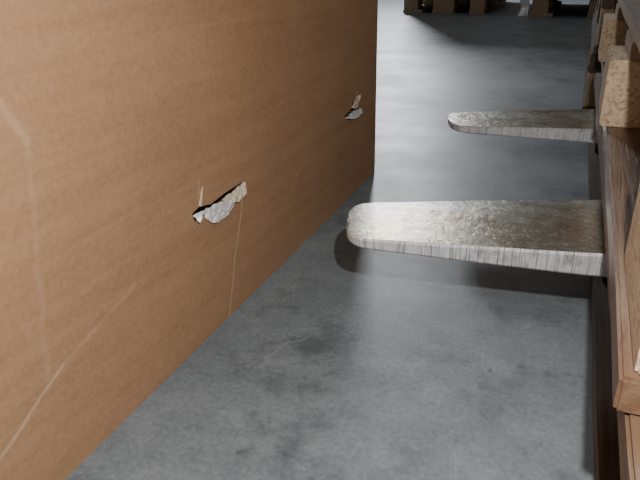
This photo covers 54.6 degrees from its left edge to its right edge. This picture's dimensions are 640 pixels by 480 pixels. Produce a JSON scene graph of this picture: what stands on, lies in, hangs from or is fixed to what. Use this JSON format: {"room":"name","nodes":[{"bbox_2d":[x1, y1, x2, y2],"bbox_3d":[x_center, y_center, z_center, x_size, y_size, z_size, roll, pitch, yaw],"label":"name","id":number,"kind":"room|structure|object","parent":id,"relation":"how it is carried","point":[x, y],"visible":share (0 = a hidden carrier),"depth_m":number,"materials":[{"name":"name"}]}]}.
{"room":"warehouse","nodes":[
{"label":"warehouse","id":0,"kind":"room"},
{"bbox_2d":[65,0,593,479],"bbox_3d":[1.885,-1.579,4.373,14.000,0.100,16.000,9,26,20],"label":"floor","id":1,"kind":"structure","parent":0,"point":[349,361],"depth_m":0.65,"materials":[{"name":"concrete"}]},
{"bbox_2d":[0,0,377,479],"bbox_3d":[-0.492,-0.388,0.589,0.810,0.956,1.163,9,26,20],"label":"cardboard box","id":2,"kind":"object","parent":1,"relation":"on","point":[161,161],"visible":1,"depth_m":0.52,"materials":[{"name":"cardboard"}]},
{"bbox_2d":[403,0,505,13],"bbox_3d":[1.086,-1.829,4.661,0.622,0.146,1.201,9,26,20],"label":"wooden pallet","id":3,"kind":"object","parent":1,"relation":"on","point":[410,6],"visible":1,"depth_m":4.24,"materials":[{"name":"brown wood"}]},
{"bbox_2d":[530,0,596,17],"bbox_3d":[1.900,-1.630,4.188,0.801,0.146,1.201,9,26,20],"label":"wooden pallet","id":4,"kind":"object","parent":1,"relation":"on","point":[540,8],"visible":0.69,"depth_m":3.82,"materials":[{"name":"brown wood"}]},
{"bbox_3d":[1.891,-2.086,3.981,0.760,0.854,1.160,9,26,20],"label":"carton","id":5,"kind":"object","parent":4,"relation":"on","visible":0},
{"bbox_2d":[517,0,529,15],"bbox_3d":[1.263,-1.619,3.752,0.101,0.500,0.039,9,26,20],"label":"wrap","id":6,"kind":"object","parent":5,"relation":"attached to","point":[524,4],"visible":1,"depth_m":3.84,"materials":[{"name":"plastic"}]},
{"bbox_2d":[582,12,600,108],"bbox_3d":[1.228,-0.546,1.839,0.801,0.146,1.201,9,26,20],"label":"wooden pallet","id":7,"kind":"object","parent":1,"relation":"on","point":[593,66],"visible":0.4,"depth_m":1.49,"materials":[{"name":"brown wood"}]},
{"bbox_2d":[593,0,617,54],"bbox_3d":[1.223,-0.668,1.761,0.801,0.146,1.201,9,26,20],"label":"wooden pallet","id":8,"kind":"object","parent":7,"relation":"on","point":[603,6],"visible":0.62,"depth_m":1.41,"materials":[{"name":"brown wood"}]},
{"bbox_2d":[588,73,639,479],"bbox_3d":[0.706,0.025,0.608,0.813,0.146,1.201,8,26,20],"label":"wooden pallet","id":9,"kind":"object","parent":1,"relation":"on","point":[616,434],"visible":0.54,"depth_m":0.53,"materials":[{"name":"brown wood"}]},
{"bbox_2d":[346,200,606,276],"bbox_3d":[0.639,-0.249,0.467,1.239,0.600,0.143,1,25,6],"label":"fork","id":10,"kind":"object","parent":9,"relation":"on","point":[562,236],"visible":0.94,"depth_m":0.60,"materials":[{"name":"silver metal"}]},
{"bbox_2d":[448,109,596,142],"bbox_3d":[0.824,-0.434,0.867,1.238,0.600,0.143,1,25,4],"label":"fork","id":11,"kind":"object","parent":9,"relation":"on","point":[573,125],"visible":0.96,"depth_m":0.98,"materials":[{"name":"silver metal"}]},
{"bbox_2d":[598,0,639,415],"bbox_3d":[0.746,-0.154,0.654,0.819,0.146,1.201,9,26,20],"label":"wooden pallet","id":12,"kind":"object","parent":9,"relation":"on","point":[619,45],"visible":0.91,"depth_m":0.56,"materials":[{"name":"brown wood"}]},
{"bbox_2d":[622,0,639,31],"bbox_3d":[0.768,-0.304,0.634,0.801,0.146,1.201,9,26,20],"label":"wooden pallet","id":13,"kind":"object","parent":12,"relation":"on","point":[633,6],"visible":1,"depth_m":0.69,"materials":[{"name":"brown wood"}]}
]}

